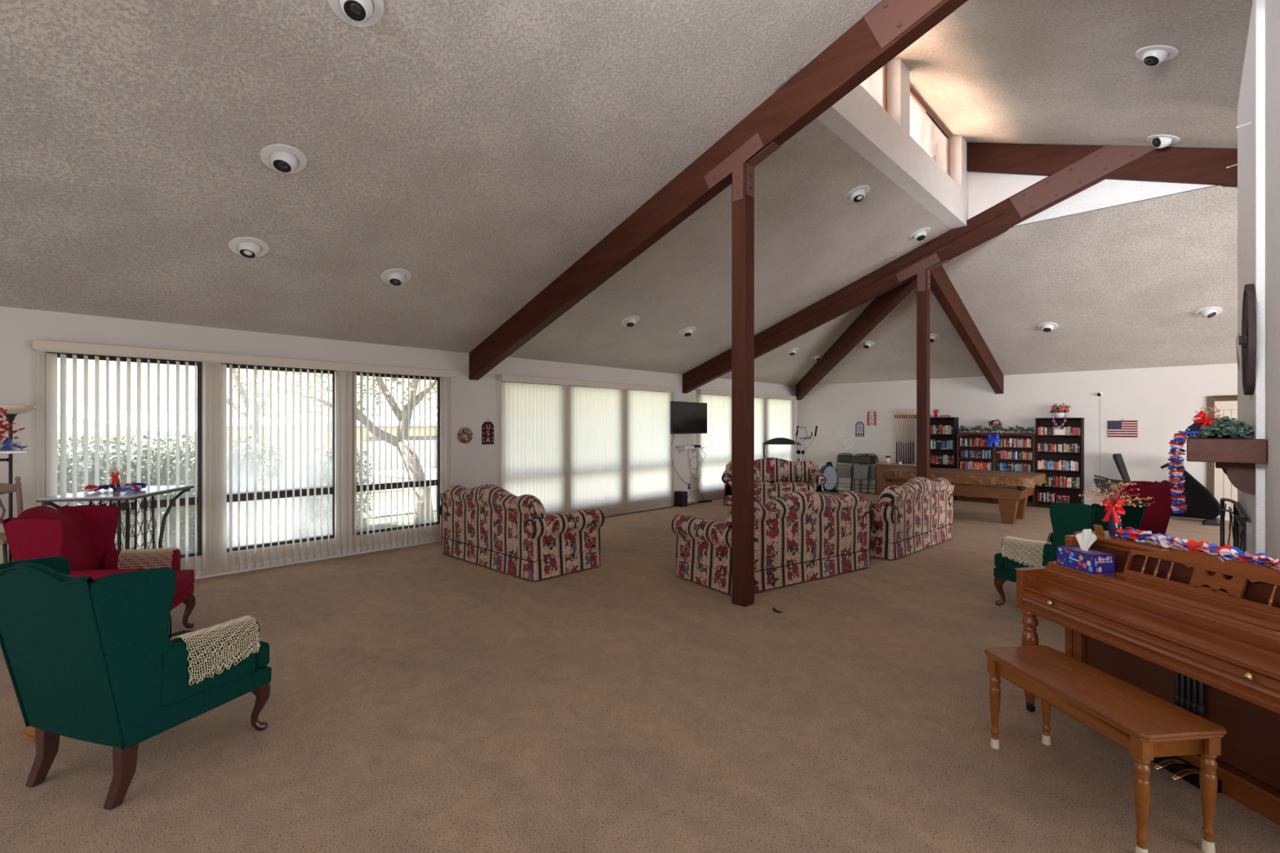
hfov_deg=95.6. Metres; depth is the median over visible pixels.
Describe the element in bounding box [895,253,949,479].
support post
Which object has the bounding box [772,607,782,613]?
dead leaf
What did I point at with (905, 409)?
pool cue
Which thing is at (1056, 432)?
note
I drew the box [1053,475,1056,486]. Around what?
book
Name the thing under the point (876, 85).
window
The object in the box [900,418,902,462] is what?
pool cue
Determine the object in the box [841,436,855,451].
paper notice
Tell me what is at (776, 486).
seat cushion
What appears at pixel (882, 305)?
ceiling beam
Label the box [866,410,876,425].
sign
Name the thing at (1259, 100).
wall
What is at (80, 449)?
hedge
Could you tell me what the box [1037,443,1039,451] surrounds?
book
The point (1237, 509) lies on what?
fireplace screen
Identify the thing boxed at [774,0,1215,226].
wall
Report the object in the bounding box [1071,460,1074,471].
book
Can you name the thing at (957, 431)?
flower garland
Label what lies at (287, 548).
wall outlet
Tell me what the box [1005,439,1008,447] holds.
book
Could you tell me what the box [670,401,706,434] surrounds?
television
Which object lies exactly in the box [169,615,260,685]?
doily
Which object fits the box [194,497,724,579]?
baseboard
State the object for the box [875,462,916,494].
base cabinet
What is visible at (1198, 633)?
piano
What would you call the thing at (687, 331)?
recessed light
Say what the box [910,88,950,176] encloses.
window
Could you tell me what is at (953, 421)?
bookcase
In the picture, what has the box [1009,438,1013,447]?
book
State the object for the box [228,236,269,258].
recessed light
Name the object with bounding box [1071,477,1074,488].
book
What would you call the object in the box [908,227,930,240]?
recessed light
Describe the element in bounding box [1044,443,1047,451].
book
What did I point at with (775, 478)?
sofa
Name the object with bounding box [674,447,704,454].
wall shelf
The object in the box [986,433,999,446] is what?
ribbon bow
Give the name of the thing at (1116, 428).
flag hanging
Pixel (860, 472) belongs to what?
folding chair
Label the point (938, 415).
flower garland
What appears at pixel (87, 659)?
chair
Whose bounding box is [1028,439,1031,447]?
book
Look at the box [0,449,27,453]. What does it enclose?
tray
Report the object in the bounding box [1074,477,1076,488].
book
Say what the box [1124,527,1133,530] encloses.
votive
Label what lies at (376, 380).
tree
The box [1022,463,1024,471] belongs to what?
book
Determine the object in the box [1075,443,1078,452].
book
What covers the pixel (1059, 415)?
flower arrangement
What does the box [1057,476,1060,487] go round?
book
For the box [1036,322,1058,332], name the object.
recessed light
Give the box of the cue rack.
[893,414,916,418]
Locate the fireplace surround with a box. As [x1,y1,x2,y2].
[1237,502,1252,555]
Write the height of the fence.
2.920 m
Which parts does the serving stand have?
knob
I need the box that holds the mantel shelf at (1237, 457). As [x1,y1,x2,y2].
[1186,435,1266,494]
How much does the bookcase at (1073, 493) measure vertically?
1.800 m
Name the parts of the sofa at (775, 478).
arm, backrest, panel, seat, arm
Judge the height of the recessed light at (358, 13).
0.158 m
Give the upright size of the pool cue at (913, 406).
1.310 m
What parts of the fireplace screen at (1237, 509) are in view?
screen panel, screen panel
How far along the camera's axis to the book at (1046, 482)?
11.63 m
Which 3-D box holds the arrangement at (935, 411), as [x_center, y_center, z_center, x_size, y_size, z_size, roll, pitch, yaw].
[6.674,-0.300,13.098,0.125,0.239,0.146,0,0,-18]
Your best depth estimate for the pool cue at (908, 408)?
13.65 m
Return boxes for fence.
[179,425,436,471]
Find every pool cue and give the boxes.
[896,408,897,462]
[897,417,899,462]
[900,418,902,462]
[902,409,904,463]
[905,408,906,463]
[907,408,909,463]
[910,408,911,463]
[912,406,913,462]
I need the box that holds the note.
[1053,429,1064,435]
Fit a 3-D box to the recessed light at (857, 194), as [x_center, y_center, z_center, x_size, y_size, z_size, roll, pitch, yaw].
[2.620,-2.780,6.999,0.309,0.158,0.296,0,0,-23]
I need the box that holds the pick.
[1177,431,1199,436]
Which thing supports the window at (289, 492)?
in the wall at (473, 464)
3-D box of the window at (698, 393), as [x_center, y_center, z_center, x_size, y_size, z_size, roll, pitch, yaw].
[2.568,0.360,14.060,0.063,2.115,3.961,0,0,44]
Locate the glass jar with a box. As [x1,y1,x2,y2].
[885,456,890,463]
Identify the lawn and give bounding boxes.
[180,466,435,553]
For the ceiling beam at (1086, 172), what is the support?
attached to the ceiling
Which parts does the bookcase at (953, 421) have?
shelf, shelf, panel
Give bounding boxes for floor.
[0,489,1279,852]
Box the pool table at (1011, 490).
[880,466,1045,524]
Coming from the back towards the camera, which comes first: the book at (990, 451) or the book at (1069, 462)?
the book at (990, 451)
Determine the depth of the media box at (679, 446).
11.97 m
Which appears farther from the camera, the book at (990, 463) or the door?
the book at (990, 463)
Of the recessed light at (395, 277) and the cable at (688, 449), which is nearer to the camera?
the recessed light at (395, 277)
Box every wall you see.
[0,306,796,571]
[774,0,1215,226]
[796,363,1237,520]
[816,58,968,228]
[1237,0,1279,559]
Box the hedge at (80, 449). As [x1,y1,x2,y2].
[57,434,274,551]
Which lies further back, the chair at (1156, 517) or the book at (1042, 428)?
the book at (1042, 428)
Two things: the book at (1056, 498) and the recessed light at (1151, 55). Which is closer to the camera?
the recessed light at (1151, 55)
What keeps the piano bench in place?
on the floor
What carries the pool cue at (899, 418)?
in the cue rack
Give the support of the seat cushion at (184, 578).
on the chair at (84, 535)
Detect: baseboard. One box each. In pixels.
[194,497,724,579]
[834,486,1173,516]
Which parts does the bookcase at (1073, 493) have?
panel, shelf, shelf, shelf, shelf, shelf, panel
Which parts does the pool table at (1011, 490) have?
rail, leg, leg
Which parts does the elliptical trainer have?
handle arm, handle arm, frame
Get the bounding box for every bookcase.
[929,417,959,500]
[956,432,1035,506]
[1035,417,1084,508]
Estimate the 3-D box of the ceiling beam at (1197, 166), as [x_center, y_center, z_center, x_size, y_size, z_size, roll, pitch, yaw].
[7.885,-2.404,5.600,8.510,3.481,0.124,0,0,44]
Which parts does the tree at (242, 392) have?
crown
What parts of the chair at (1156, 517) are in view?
backrest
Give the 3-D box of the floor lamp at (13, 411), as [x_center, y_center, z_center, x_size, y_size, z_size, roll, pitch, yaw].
[-5.465,0.738,5.035,0.336,1.825,0.336,0,0,44]
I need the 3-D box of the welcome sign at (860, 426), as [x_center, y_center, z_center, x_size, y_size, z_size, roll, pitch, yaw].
[5.501,0.071,14.513,0.215,0.427,0.012,0,0,44]
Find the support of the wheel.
attached to the wall at (1259, 100)
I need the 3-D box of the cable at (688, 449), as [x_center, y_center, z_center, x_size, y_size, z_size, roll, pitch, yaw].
[1.161,0.825,12.401,0.033,0.671,0.468,0,0,40]
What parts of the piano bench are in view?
leg, leg, moulding, leg, leg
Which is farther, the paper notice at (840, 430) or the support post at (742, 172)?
the paper notice at (840, 430)
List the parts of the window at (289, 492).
frame, pane, pane, pane, frame, frame, pane, pane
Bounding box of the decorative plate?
[457,426,472,443]
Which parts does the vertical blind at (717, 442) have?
head rail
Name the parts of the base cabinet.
door, door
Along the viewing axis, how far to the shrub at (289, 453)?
9.50 m
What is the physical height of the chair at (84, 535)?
1.079 m
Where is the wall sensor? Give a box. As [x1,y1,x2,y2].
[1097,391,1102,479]
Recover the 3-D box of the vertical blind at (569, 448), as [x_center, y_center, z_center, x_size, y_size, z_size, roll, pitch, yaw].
[-0.715,0.419,10.394,0.127,2.402,4.153,0,0,44]
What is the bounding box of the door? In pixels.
[1207,395,1237,517]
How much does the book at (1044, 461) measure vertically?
0.182 m
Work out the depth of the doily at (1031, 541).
5.02 m
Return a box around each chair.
[0,475,23,563]
[0,556,271,810]
[1,505,195,628]
[835,453,853,490]
[851,453,871,493]
[858,453,877,493]
[993,497,1146,605]
[1120,480,1177,534]
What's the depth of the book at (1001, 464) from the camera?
12.18 m
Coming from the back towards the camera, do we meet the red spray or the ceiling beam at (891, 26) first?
the ceiling beam at (891, 26)
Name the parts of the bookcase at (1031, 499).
panel, arched rail, shelf, shelf, shelf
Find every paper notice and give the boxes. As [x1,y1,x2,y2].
[836,426,844,436]
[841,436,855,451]
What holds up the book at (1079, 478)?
on the bookcase at (1073, 493)
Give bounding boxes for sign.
[481,417,493,444]
[855,421,864,436]
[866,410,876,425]
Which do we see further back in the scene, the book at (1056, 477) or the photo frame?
the book at (1056, 477)
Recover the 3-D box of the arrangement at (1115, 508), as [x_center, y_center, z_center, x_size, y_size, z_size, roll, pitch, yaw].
[2.757,0.477,3.358,0.342,0.314,0.338,0,0,-7]
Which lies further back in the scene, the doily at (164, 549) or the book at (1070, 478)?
the book at (1070, 478)
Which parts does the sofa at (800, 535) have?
arm, backrest, panel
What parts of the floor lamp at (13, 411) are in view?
lamp shade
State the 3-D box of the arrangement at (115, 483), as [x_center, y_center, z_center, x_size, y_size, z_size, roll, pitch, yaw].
[-4.457,0.458,4.943,0.143,0.214,0.102,0,0,0]
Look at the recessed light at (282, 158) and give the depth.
4.39 m
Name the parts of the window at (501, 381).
frame, frame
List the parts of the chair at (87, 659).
leg, backrest, leg, arm, leg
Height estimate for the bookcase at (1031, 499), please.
1.485 m
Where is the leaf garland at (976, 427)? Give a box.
[956,425,1034,433]
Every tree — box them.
[188,368,382,504]
[232,368,436,524]
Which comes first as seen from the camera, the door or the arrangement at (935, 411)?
the door
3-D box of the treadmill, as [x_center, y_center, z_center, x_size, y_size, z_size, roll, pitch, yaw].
[3.401,0.950,13.635,0.954,1.300,1.580,0,0,5]
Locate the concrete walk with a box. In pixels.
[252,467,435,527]
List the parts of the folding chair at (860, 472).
frame, panel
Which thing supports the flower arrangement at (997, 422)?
on the bookcase at (1031, 499)
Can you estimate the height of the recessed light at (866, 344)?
0.169 m
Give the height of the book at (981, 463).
0.161 m
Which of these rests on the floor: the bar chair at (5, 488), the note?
the bar chair at (5, 488)
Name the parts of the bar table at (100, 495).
leg, leg, rack frame, leg, leg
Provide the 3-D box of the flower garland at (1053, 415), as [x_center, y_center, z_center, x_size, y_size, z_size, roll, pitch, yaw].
[8.256,-0.079,11.428,0.266,0.265,0.063,0,0,44]
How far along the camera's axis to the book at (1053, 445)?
11.54 m
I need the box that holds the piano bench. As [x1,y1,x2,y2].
[983,644,1226,852]
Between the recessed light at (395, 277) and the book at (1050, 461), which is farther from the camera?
the book at (1050, 461)
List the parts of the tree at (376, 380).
crown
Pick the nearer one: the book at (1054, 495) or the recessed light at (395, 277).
the recessed light at (395, 277)
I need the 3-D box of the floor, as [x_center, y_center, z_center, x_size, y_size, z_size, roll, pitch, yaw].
[3.196,1.750,4.627,14.357,0.200,17.908,0,0,44]
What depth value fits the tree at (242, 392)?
11.21 m
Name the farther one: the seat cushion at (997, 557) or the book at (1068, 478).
the book at (1068, 478)
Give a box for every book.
[942,454,945,464]
[951,426,953,434]
[951,440,953,449]
[977,438,980,446]
[980,462,984,470]
[989,449,992,458]
[989,462,992,470]
[1000,462,1003,471]
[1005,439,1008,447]
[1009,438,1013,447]
[1009,462,1012,471]
[1011,451,1014,459]
[1022,451,1025,459]
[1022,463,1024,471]
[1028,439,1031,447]
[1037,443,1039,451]
[1037,460,1040,469]
[1037,492,1039,501]
[1040,426,1043,435]
[1040,443,1042,451]
[1041,493,1044,501]
[1043,460,1045,469]
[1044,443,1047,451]
[1044,476,1047,486]
[1048,443,1050,451]
[1048,460,1053,470]
[1048,476,1051,486]
[1050,493,1053,502]
[1051,461,1053,470]
[1052,444,1054,452]
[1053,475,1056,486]
[1053,493,1055,502]
[1054,461,1057,470]
[1055,475,1058,487]
[1056,494,1069,497]
[1056,497,1070,500]
[1057,444,1060,452]
[1057,461,1059,470]
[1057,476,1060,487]
[1060,475,1062,487]
[1062,460,1066,470]
[1063,443,1066,452]
[1063,475,1066,487]
[1066,477,1069,487]
[1068,461,1071,471]
[1069,477,1071,488]
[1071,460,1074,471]
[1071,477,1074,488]
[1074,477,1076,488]
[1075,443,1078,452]
[1075,461,1078,471]
[1077,444,1080,452]
[1078,477,1080,488]
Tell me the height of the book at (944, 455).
0.202 m
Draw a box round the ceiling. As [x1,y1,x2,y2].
[0,0,1253,386]
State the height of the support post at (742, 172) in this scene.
4.260 m
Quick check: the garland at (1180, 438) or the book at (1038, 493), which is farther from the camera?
the book at (1038, 493)
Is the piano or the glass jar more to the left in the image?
the glass jar
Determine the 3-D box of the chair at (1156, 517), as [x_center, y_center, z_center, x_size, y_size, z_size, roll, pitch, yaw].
[5.232,1.120,6.364,0.891,1.079,0.787,0,0,30]
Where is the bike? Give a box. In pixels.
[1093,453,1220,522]
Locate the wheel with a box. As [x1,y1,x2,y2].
[1235,283,1256,395]
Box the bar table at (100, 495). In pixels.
[35,484,194,551]
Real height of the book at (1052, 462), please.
0.172 m
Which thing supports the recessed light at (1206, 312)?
in the ceiling
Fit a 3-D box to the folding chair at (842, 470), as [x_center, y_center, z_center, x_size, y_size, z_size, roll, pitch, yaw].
[5.109,1.172,14.493,0.434,0.959,0.157,0,0,44]
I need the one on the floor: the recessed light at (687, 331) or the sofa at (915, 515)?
the sofa at (915, 515)
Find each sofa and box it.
[440,484,604,580]
[671,490,873,594]
[721,457,826,505]
[870,476,954,559]
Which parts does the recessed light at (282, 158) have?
bulb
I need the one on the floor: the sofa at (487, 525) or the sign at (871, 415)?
the sofa at (487, 525)
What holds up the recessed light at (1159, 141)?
in the ceiling
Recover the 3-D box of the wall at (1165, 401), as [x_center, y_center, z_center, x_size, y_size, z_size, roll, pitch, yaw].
[9.323,0.274,10.984,13.857,2.752,0.150,0,0,44]
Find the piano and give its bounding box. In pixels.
[1014,530,1279,825]
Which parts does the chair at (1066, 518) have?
leg, arm, arm, backrest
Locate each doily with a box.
[117,547,179,569]
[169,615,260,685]
[1001,536,1051,566]
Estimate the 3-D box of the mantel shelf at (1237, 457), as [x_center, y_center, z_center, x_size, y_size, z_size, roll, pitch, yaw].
[4.812,0.295,4.808,0.395,0.400,2.100,0,0,44]
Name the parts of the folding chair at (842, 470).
frame, panel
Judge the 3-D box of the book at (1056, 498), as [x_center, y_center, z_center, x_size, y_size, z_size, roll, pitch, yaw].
[8.389,1.458,11.490,0.200,0.028,0.130,0,0,44]
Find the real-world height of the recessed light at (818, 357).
0.158 m
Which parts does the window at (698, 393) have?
pane, pane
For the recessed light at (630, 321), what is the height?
0.158 m
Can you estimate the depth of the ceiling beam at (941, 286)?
10.39 m
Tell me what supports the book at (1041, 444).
on the bookcase at (1073, 493)
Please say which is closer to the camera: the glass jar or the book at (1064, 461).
the book at (1064, 461)
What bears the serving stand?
on the floor
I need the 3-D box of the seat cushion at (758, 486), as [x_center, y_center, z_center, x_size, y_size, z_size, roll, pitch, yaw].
[2.372,1.259,12.167,0.786,0.151,0.728,0,0,10]
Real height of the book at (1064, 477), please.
0.216 m
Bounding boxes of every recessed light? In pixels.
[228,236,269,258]
[259,143,306,173]
[328,0,384,26]
[380,268,411,285]
[620,315,639,327]
[678,326,696,336]
[784,347,799,355]
[811,353,824,360]
[844,185,870,202]
[859,340,874,348]
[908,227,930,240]
[929,333,940,342]
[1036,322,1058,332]
[1135,44,1178,66]
[1146,134,1179,148]
[1194,306,1222,318]
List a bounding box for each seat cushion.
[173,568,194,598]
[754,480,773,491]
[772,481,813,491]
[994,551,1004,568]
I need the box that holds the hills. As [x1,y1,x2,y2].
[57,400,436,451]
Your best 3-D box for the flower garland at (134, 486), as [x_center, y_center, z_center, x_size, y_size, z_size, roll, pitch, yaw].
[-4.487,0.531,4.990,0.412,0.065,0.364,0,0,-13]
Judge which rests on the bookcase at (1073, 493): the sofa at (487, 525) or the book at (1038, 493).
the book at (1038, 493)
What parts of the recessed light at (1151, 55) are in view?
bulb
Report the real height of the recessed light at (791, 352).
0.158 m
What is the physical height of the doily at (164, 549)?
0.227 m
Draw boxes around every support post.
[703,132,780,607]
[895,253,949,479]
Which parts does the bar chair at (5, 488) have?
seat, leg, crest rail, post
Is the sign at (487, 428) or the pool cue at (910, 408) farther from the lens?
the pool cue at (910, 408)
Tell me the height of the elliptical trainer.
1.624 m
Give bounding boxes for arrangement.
[107,466,126,492]
[933,408,938,417]
[987,419,1002,433]
[1049,403,1070,417]
[1078,480,1154,535]
[1184,405,1222,435]
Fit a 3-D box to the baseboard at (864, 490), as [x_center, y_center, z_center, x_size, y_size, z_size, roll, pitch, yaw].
[9.273,1.607,10.918,13.837,0.085,0.014,0,0,44]
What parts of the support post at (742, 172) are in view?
plate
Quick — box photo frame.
[1093,524,1104,534]
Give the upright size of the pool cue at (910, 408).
1.310 m
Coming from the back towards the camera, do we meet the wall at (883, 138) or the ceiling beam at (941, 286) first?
the ceiling beam at (941, 286)
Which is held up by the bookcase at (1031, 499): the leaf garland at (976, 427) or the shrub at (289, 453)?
the leaf garland at (976, 427)
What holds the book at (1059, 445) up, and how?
on the bookcase at (1073, 493)
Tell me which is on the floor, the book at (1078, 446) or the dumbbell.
the dumbbell
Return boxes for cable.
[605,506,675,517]
[688,448,697,479]
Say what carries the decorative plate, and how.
attached to the wall at (473, 464)
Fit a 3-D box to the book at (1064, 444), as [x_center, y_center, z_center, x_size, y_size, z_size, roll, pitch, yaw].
[8.404,0.439,11.461,0.030,0.171,0.130,0,0,44]
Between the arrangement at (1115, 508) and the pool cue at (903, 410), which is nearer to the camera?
the arrangement at (1115, 508)
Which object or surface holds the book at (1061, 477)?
on the bookcase at (1073, 493)
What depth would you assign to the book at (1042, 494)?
11.68 m
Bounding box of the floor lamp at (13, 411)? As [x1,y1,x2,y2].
[0,404,38,561]
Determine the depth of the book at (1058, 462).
11.50 m
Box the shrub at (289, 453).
[248,447,377,543]
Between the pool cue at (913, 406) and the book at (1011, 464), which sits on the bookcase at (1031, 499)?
the book at (1011, 464)
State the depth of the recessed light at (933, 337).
11.48 m
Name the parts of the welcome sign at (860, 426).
label panel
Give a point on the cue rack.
(900, 416)
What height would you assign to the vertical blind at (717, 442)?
2.402 m
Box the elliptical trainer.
[795,426,838,492]
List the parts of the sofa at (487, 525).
panel, backrest, arm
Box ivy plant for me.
[1187,416,1254,438]
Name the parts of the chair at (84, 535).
backrest, arm, arm, seat, leg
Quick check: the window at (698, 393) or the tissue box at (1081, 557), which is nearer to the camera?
the tissue box at (1081, 557)
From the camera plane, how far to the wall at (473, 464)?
7.29 m
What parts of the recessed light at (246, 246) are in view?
bulb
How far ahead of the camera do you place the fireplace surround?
4.36 m
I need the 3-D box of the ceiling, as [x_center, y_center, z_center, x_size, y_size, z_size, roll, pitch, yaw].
[3.232,-2.648,4.592,13.857,3.163,17.508,0,0,44]
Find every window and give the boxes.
[45,351,439,558]
[501,381,662,391]
[697,393,787,490]
[860,62,887,111]
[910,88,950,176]
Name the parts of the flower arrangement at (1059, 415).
pot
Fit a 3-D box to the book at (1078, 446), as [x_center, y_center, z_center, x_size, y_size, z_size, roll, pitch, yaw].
[8.572,0.451,11.320,0.037,0.148,0.130,0,0,44]
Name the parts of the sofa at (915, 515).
arm, backrest, panel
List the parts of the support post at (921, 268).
plate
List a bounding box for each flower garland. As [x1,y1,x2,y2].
[84,482,146,492]
[929,414,950,417]
[957,431,1034,432]
[1051,414,1066,427]
[1116,528,1279,568]
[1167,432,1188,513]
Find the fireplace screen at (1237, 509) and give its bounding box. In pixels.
[1220,497,1248,552]
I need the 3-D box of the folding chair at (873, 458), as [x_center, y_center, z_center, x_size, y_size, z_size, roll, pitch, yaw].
[5.564,1.169,14.130,0.434,0.963,0.119,0,0,44]
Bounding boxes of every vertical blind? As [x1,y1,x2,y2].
[32,339,456,577]
[497,373,677,515]
[696,389,796,500]
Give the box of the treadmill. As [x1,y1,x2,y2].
[762,437,804,462]
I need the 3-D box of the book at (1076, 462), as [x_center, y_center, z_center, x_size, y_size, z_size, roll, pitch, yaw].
[8.537,0.790,11.336,0.025,0.190,0.130,0,0,44]
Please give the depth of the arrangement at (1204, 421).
4.29 m
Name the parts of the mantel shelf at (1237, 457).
shelf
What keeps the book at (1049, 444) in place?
on the bookcase at (1073, 493)
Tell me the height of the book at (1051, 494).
0.165 m
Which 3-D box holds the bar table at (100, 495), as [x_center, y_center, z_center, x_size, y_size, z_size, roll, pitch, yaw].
[-4.456,1.100,4.999,0.632,1.071,0.922,0,0,-11]
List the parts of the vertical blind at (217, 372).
pull cord, head rail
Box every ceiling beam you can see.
[469,0,968,380]
[682,144,1159,393]
[795,276,916,399]
[930,265,1003,394]
[966,142,1237,187]
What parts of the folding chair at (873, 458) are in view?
panel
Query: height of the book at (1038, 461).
0.172 m
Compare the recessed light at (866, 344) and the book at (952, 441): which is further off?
the book at (952, 441)
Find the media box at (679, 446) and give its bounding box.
[678,445,694,448]
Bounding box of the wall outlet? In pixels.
[282,546,288,557]
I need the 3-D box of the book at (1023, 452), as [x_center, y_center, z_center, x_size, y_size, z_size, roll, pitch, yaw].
[7.906,0.615,11.938,0.034,0.170,0.130,0,0,44]
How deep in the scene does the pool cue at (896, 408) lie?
13.83 m
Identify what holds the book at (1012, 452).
on the bookcase at (1031, 499)
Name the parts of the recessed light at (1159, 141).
bulb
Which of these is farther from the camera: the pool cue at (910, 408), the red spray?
the pool cue at (910, 408)
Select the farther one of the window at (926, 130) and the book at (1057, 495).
the book at (1057, 495)
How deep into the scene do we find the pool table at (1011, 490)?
9.90 m
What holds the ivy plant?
on the mantel shelf at (1237, 457)
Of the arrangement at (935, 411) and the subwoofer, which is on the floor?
the subwoofer
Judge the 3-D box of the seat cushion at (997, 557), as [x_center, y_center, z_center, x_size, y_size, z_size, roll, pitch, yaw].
[3.683,1.237,5.180,0.670,0.130,0.665,0,0,-23]
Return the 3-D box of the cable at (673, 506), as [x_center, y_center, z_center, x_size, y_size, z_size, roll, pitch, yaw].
[-0.166,1.640,10.829,0.029,0.014,2.650,0,0,44]
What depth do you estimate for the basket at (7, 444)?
3.10 m
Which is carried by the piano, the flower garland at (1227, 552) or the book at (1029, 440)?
the flower garland at (1227, 552)
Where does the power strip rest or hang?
on the floor
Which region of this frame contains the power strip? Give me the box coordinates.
[698,499,711,502]
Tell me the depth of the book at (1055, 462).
11.52 m
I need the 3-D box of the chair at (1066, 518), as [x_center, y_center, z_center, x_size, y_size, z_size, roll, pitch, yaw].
[3.728,1.120,5.077,0.787,1.079,0.891,0,0,-23]
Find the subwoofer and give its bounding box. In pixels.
[674,490,687,506]
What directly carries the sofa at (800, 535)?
on the floor
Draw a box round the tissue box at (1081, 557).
[1056,528,1115,573]
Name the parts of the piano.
leg, lid knob, panel, keyboard lid, ledge moulding, toe rail, lid, panel, panel, rail, rail, lid knob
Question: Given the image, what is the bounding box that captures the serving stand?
[0,449,27,462]
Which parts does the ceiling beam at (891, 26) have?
splice plate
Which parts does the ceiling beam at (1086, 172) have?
splice plate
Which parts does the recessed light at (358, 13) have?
bulb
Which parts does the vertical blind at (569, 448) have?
head rail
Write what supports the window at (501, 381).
in the wall at (473, 464)
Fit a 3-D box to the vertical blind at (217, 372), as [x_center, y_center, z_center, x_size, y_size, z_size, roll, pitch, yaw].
[-4.116,0.419,6.825,0.127,2.402,4.193,0,0,44]
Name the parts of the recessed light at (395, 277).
bulb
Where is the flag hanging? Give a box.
[1107,418,1137,437]
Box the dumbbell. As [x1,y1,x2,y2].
[1202,519,1220,525]
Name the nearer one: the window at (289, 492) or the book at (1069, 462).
the window at (289, 492)
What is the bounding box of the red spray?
[0,406,25,443]
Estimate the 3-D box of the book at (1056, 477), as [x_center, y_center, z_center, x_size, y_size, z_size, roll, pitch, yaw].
[8.322,1.117,11.563,0.037,0.206,0.130,0,0,44]

